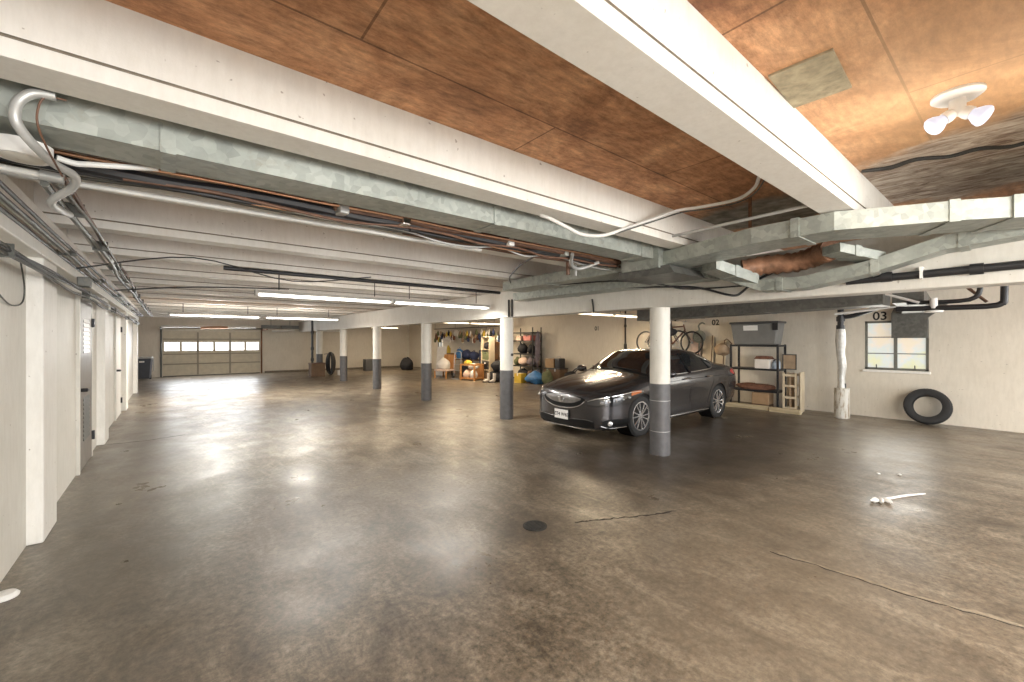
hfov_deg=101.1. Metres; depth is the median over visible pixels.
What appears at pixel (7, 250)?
cable bundle
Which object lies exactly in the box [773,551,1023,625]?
crack
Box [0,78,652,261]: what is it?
duct
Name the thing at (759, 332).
storage tote
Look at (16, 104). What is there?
conduit
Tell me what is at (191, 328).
bar
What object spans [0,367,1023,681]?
floor
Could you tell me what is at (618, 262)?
pipe
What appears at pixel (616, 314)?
lamp
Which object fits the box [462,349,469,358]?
bag
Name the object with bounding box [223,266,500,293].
pipe
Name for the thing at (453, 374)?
hand truck
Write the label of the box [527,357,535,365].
bag
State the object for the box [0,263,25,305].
wire
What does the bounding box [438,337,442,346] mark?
window
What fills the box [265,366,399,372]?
baseboard
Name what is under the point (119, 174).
insulated pipe
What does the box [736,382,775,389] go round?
rug
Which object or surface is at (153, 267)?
beam
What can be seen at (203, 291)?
beam
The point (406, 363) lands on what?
heap
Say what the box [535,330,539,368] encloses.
bag
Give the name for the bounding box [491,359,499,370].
bag
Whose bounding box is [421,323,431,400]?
support column
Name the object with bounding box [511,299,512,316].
conduit
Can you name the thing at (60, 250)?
cable bundle
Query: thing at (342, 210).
clamp
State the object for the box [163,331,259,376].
door
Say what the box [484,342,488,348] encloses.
bag
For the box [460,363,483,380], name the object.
wooden crate
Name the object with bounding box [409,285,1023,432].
wall
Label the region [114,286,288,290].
wire
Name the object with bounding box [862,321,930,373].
window
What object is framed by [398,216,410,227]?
clamp
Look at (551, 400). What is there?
grille
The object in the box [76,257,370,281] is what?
wire
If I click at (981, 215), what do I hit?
duct
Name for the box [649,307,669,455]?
support column
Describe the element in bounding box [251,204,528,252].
cable
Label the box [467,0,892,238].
ceiling beam
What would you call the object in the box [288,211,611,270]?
cable
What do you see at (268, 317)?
lamp
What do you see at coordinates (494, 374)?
boot
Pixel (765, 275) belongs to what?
hose
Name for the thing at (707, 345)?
leaning board
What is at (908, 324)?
duct
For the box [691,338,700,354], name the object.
leaning board
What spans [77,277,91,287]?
junction box
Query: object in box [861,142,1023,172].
cable
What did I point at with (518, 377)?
box
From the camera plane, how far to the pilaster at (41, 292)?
3.33 m
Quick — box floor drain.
[523,520,546,531]
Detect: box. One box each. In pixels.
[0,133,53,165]
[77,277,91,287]
[308,362,325,376]
[514,373,525,382]
[523,335,535,339]
[545,358,554,367]
[752,392,773,406]
[754,356,773,368]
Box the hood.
[588,375,645,391]
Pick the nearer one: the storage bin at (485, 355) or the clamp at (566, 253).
the clamp at (566, 253)
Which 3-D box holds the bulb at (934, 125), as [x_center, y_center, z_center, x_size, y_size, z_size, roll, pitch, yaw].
[2.323,-1.190,2.275,0.109,0.130,0.142,0,0,-39]
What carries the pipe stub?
attached to the conduit at (1, 162)
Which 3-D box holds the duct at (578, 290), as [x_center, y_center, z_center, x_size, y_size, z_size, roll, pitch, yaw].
[1.279,-0.800,6.355,0.376,0.146,3.550,0,0,-39]
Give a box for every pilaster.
[26,257,56,545]
[97,298,108,444]
[121,312,127,410]
[133,319,137,393]
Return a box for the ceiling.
[106,0,1023,250]
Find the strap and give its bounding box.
[748,197,751,227]
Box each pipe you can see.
[0,164,64,184]
[53,149,613,260]
[54,153,515,245]
[161,325,211,327]
[200,326,227,328]
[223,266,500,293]
[228,326,255,327]
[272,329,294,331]
[311,320,313,362]
[333,203,620,264]
[402,233,584,263]
[409,229,617,265]
[624,311,626,348]
[672,204,807,237]
[741,241,837,275]
[834,305,904,314]
[834,307,875,418]
[846,260,1023,284]
[885,294,919,303]
[966,288,987,302]
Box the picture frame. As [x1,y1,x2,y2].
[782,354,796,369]
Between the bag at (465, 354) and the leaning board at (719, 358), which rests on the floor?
the leaning board at (719, 358)
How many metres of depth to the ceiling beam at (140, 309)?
15.32 m
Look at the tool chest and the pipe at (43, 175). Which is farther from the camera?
the tool chest
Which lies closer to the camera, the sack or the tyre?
the tyre
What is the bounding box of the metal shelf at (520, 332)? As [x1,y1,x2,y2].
[513,327,541,377]
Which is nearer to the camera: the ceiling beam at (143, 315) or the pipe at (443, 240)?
the pipe at (443, 240)
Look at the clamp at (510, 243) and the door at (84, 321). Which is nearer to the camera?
the clamp at (510, 243)
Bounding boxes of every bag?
[456,347,462,357]
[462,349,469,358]
[469,350,478,359]
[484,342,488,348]
[490,371,499,381]
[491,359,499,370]
[514,357,519,364]
[517,342,527,352]
[518,357,527,364]
[518,368,527,375]
[525,369,542,383]
[527,344,534,353]
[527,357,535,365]
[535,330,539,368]
[542,368,552,383]
[670,327,676,335]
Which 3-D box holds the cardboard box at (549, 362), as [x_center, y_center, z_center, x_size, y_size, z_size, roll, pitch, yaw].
[1.514,0.827,15.817,0.354,0.342,0.420,0,0,-45]
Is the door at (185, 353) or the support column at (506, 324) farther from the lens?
the door at (185, 353)
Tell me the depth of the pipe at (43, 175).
2.04 m
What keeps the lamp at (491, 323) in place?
hanging from the ceiling
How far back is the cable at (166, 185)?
3.03 m
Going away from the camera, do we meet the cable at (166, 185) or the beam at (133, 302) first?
the cable at (166, 185)
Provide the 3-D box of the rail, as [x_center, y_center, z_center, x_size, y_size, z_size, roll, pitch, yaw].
[-2.127,-0.961,19.662,0.036,0.718,6.200,0,0,-39]
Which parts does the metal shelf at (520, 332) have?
post, post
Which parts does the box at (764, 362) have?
lid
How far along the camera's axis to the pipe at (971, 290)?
5.46 m
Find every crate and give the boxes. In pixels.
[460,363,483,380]
[782,372,799,409]
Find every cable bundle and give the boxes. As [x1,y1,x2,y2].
[0,180,142,316]
[0,240,139,324]
[33,176,152,315]
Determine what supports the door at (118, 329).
in the wall at (12, 318)
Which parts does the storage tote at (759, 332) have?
lid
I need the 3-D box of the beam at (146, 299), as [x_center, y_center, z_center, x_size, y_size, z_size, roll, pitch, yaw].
[-7.048,-1.160,12.312,6.330,0.330,0.200,0,0,-39]
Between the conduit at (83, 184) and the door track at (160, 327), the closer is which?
the conduit at (83, 184)
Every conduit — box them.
[0,161,603,267]
[0,171,481,250]
[2,161,607,267]
[8,88,80,217]
[55,155,158,170]
[508,300,509,316]
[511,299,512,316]
[540,176,760,237]
[569,252,599,269]
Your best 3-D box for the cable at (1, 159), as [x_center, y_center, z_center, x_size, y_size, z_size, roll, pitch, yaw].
[-0.589,-0.901,3.619,5.351,0.045,0.058,0,0,-39]
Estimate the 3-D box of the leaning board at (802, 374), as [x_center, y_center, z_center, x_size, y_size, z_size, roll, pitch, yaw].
[6.506,1.150,9.436,0.024,0.900,0.400,0,0,44]
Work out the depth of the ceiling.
2.13 m
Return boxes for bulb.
[924,109,957,134]
[958,105,993,125]
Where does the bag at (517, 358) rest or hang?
on the metal shelf at (520, 332)
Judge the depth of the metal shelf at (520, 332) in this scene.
16.62 m
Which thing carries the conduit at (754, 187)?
attached to the beam at (104, 52)
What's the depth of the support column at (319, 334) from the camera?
19.48 m
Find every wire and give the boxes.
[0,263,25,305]
[35,97,66,176]
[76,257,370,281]
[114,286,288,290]
[615,180,764,234]
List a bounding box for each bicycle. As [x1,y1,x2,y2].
[636,320,689,349]
[647,320,703,353]
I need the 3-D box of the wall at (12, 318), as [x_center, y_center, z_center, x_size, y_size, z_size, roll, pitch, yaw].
[-4.458,0.140,3.947,0.200,2.920,23.750,0,0,-39]
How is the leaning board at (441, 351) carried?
on the floor
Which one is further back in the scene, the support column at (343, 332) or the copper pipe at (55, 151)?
the support column at (343, 332)
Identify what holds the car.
on the floor
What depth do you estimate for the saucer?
2.62 m
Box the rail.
[441,321,499,328]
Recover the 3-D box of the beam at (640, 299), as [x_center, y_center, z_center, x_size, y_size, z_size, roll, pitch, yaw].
[-1.580,-0.735,10.507,0.280,0.530,30.300,0,0,-39]
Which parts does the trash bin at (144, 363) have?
lid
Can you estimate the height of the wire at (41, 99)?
0.248 m
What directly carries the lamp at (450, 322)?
hanging from the ceiling
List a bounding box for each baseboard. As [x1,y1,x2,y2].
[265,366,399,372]
[416,367,751,403]
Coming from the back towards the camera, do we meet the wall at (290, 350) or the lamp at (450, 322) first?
the wall at (290, 350)
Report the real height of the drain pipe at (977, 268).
0.107 m
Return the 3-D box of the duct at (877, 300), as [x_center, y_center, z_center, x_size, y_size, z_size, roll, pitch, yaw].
[4.127,-0.875,7.606,0.516,0.891,4.000,0,0,-39]
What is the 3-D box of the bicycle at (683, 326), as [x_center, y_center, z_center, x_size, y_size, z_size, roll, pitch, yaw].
[4.644,-0.104,12.086,1.605,0.968,0.645,0,0,30]
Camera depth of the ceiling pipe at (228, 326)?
19.78 m
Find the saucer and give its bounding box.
[0,588,19,602]
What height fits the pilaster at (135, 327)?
2.260 m
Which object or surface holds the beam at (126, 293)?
attached to the ceiling
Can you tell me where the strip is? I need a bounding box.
[870,493,925,502]
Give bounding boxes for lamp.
[168,312,260,317]
[254,275,393,303]
[265,310,339,320]
[391,286,489,308]
[450,322,469,323]
[470,322,499,324]
[584,312,614,315]
[615,311,636,317]
[924,82,993,134]
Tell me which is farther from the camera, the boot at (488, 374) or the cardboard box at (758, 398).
the boot at (488, 374)
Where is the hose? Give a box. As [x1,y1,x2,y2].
[634,273,772,296]
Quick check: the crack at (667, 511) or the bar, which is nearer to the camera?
the crack at (667, 511)
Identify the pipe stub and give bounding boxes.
[566,262,569,274]
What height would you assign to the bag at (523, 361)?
0.356 m
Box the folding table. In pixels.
[451,358,478,374]
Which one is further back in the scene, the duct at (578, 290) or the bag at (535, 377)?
the bag at (535, 377)
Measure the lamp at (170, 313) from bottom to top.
0.658 m
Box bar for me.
[191,328,262,329]
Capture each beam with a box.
[0,0,783,256]
[7,147,619,266]
[34,181,565,279]
[67,228,508,291]
[87,254,490,297]
[101,271,458,301]
[112,282,410,305]
[121,290,395,308]
[126,296,377,311]
[131,301,362,313]
[135,305,348,315]
[138,308,337,316]
[139,311,327,317]
[141,313,307,319]
[142,315,308,320]
[299,233,1023,331]
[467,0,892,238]
[725,402,768,410]
[769,407,801,414]
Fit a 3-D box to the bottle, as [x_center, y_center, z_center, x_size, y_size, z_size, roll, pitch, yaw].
[6.111,0.548,9.811,0.096,0.200,0.096,0,0,-39]
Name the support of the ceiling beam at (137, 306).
attached to the ceiling
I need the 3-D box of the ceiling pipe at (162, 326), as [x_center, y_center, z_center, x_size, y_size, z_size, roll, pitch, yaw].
[-14.293,-0.635,18.537,1.804,0.160,0.110,0,0,-39]
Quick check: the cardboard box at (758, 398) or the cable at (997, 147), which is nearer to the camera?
the cable at (997, 147)
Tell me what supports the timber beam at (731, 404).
on the floor
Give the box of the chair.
[434,354,455,378]
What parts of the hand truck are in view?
frame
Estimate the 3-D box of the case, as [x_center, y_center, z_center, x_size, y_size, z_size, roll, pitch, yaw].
[1.766,0.778,15.507,0.320,0.439,0.240,0,0,-39]
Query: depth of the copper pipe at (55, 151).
2.78 m
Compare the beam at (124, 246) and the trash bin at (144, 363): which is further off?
the trash bin at (144, 363)
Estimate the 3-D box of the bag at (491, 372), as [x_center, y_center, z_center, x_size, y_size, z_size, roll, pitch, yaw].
[-0.613,1.352,16.552,0.720,0.496,0.478,0,0,39]
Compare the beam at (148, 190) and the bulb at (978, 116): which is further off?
the beam at (148, 190)
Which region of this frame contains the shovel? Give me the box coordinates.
[693,322,705,349]
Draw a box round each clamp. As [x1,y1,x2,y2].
[335,204,348,215]
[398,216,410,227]
[500,238,513,247]
[559,249,568,256]
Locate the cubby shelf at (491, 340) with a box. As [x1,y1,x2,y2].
[481,337,494,379]
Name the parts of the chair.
seat, backrest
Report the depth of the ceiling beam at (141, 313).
16.43 m
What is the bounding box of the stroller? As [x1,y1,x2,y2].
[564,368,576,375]
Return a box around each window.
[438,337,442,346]
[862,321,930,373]
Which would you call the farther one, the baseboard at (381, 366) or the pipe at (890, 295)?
the baseboard at (381, 366)
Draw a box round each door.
[75,292,94,475]
[114,312,122,420]
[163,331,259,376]
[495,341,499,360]
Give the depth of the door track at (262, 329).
21.03 m
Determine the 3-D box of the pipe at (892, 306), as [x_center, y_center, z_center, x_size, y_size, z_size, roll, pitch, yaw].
[6.001,-0.530,6.971,0.049,0.164,1.060,0,0,-45]
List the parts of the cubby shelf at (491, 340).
panel, panel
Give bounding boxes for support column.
[316,331,322,362]
[340,329,346,380]
[373,327,380,388]
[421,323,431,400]
[500,318,513,419]
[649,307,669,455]
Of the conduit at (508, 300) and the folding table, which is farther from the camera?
the folding table
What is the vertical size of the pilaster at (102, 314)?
2.260 m
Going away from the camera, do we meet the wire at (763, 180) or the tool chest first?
the wire at (763, 180)
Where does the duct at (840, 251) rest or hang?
attached to the duct at (959, 241)
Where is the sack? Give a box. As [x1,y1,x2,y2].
[714,339,731,355]
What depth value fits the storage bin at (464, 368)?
19.06 m
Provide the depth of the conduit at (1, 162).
2.77 m
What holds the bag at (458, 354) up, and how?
on the folding table
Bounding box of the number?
[873,312,886,319]
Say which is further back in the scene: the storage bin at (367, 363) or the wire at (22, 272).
the storage bin at (367, 363)
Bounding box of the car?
[538,348,735,436]
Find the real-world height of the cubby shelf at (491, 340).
1.782 m
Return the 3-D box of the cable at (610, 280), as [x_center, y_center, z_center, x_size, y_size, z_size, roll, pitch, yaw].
[1.569,-0.735,5.668,3.710,0.208,0.388,0,0,32]
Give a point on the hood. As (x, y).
(614, 383)
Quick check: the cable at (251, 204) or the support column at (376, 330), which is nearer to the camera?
the cable at (251, 204)
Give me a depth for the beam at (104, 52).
2.02 m
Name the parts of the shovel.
blade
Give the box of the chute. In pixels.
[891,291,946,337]
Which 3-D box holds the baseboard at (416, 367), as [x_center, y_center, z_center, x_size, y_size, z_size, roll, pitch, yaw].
[-0.041,1.585,18.329,0.025,0.030,20.100,0,0,-39]
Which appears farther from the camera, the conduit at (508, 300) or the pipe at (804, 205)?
the conduit at (508, 300)
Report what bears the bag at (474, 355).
on the folding table
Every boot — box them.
[483,373,489,382]
[488,373,495,382]
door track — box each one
[160,327,161,376]
[261,329,267,372]
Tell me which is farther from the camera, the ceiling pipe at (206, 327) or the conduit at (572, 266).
the ceiling pipe at (206, 327)
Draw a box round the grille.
[544,393,584,407]
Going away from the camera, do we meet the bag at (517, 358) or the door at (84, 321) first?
the door at (84, 321)
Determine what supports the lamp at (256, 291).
hanging from the ceiling
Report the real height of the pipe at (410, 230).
0.080 m
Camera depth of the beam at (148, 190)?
3.11 m
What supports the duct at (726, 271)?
attached to the duct at (959, 241)
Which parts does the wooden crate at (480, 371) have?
rail, rail, corner post, panel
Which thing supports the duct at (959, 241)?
attached to the beam at (640, 299)
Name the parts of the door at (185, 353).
strut rail, strut rail, strut rail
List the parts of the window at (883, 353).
pane, sill, pane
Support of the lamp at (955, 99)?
hanging from the ceiling
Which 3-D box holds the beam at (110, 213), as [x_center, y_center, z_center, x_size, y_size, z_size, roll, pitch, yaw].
[-1.543,-1.160,5.537,6.330,0.330,0.200,0,0,-39]
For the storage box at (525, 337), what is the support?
on the metal shelf at (520, 332)
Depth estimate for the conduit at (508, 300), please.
8.38 m
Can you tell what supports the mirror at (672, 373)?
attached to the car
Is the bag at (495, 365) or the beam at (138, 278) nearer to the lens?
the beam at (138, 278)
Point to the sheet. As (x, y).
(443, 363)
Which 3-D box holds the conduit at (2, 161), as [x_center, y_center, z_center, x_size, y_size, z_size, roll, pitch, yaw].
[-0.613,-0.921,3.728,5.451,0.052,0.066,0,0,-39]
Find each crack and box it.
[575,511,671,522]
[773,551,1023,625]
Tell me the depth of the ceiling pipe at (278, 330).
20.98 m
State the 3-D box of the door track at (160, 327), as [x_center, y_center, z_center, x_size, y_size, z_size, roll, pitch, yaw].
[-15.048,0.498,18.041,0.070,2.204,1.582,0,0,-39]
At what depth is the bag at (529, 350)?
16.51 m
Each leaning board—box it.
[436,347,446,375]
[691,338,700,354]
[702,336,714,361]
[715,341,726,364]
[800,372,804,412]
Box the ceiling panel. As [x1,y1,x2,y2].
[768,48,851,107]
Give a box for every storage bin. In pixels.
[363,359,372,370]
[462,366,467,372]
[482,352,488,359]
[482,362,488,369]
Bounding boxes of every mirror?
[577,365,587,371]
[670,370,675,377]
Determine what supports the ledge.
attached to the wall at (12, 318)
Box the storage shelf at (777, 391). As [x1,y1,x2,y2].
[730,344,785,406]
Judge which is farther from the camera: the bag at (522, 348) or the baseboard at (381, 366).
the baseboard at (381, 366)
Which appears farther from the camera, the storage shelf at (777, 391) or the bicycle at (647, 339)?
the bicycle at (647, 339)
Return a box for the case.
[555,356,564,367]
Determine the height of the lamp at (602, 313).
0.658 m
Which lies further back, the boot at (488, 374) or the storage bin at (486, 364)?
the storage bin at (486, 364)
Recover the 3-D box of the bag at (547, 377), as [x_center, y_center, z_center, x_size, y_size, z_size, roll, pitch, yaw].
[1.308,1.298,15.383,0.441,0.604,0.373,0,0,-39]
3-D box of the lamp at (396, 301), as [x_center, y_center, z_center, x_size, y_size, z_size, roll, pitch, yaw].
[-1.296,-0.991,8.096,2.084,0.658,0.136,0,0,-39]
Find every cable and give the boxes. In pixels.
[0,157,616,268]
[123,178,620,267]
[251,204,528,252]
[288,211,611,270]
[509,257,532,282]
[547,280,741,289]
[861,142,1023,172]
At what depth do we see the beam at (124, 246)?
5.78 m
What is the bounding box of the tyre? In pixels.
[903,388,952,424]
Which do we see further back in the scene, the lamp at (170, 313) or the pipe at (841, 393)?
the lamp at (170, 313)
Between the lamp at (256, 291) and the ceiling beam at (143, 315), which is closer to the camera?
the lamp at (256, 291)
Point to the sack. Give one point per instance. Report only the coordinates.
(722, 349)
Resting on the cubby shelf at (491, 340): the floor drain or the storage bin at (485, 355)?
the storage bin at (485, 355)
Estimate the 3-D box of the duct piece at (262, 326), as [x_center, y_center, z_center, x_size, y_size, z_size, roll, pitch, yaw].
[-11.983,-0.970,20.930,0.800,0.700,0.300,0,0,-39]
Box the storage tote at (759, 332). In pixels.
[729,321,785,344]
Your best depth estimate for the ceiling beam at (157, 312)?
15.99 m
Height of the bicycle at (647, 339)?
0.968 m
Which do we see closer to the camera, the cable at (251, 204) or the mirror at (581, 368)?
the cable at (251, 204)
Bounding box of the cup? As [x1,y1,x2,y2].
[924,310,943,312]
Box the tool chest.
[543,367,567,379]
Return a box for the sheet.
[436,357,449,368]
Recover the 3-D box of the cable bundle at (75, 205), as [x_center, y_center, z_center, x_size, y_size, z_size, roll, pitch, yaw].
[-6.680,-0.801,7.490,0.128,0.117,13.951,0,0,-39]
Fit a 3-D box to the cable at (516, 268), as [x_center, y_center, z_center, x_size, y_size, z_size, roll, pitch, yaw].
[0.080,-0.925,5.588,0.166,0.070,2.200,0,0,-9]
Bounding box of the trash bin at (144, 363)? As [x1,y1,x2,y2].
[138,356,153,379]
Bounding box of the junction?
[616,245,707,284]
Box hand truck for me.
[451,351,462,378]
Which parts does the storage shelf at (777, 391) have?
post, post, post, post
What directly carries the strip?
on the floor
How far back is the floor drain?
3.63 m
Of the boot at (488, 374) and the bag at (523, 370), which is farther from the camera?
the bag at (523, 370)
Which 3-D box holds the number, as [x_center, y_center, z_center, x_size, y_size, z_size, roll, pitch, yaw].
[7.693,-0.525,8.811,0.002,0.176,0.223,0,0,-39]
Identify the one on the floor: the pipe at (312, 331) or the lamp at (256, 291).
the pipe at (312, 331)
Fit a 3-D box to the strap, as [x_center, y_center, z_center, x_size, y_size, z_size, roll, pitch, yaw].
[2.183,-1.105,3.862,0.016,0.430,0.024,0,0,-39]
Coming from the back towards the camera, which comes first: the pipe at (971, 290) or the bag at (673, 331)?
the bag at (673, 331)
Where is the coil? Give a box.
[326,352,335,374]
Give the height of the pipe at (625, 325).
1.400 m
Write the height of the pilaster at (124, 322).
2.260 m
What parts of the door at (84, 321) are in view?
handle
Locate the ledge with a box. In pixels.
[0,174,138,319]
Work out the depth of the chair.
18.51 m
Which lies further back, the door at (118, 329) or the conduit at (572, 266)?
the door at (118, 329)
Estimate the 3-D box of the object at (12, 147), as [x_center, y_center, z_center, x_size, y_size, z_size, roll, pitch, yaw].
[-2.158,-0.838,1.854,0.190,0.075,0.190,0,0,-39]
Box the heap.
[400,357,412,369]
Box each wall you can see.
[0,177,132,582]
[138,315,408,376]
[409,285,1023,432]
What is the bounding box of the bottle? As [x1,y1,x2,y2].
[772,360,775,368]
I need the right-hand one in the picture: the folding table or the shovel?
the shovel
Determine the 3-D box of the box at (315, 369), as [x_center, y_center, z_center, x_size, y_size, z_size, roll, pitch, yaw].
[-8.830,1.295,19.047,0.620,0.610,0.540,0,0,-39]
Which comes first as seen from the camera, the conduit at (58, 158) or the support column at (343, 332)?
the conduit at (58, 158)
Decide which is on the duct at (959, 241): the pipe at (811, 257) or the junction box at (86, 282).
the pipe at (811, 257)
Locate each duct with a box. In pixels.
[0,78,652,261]
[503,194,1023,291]
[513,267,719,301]
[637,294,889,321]
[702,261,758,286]
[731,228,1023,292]
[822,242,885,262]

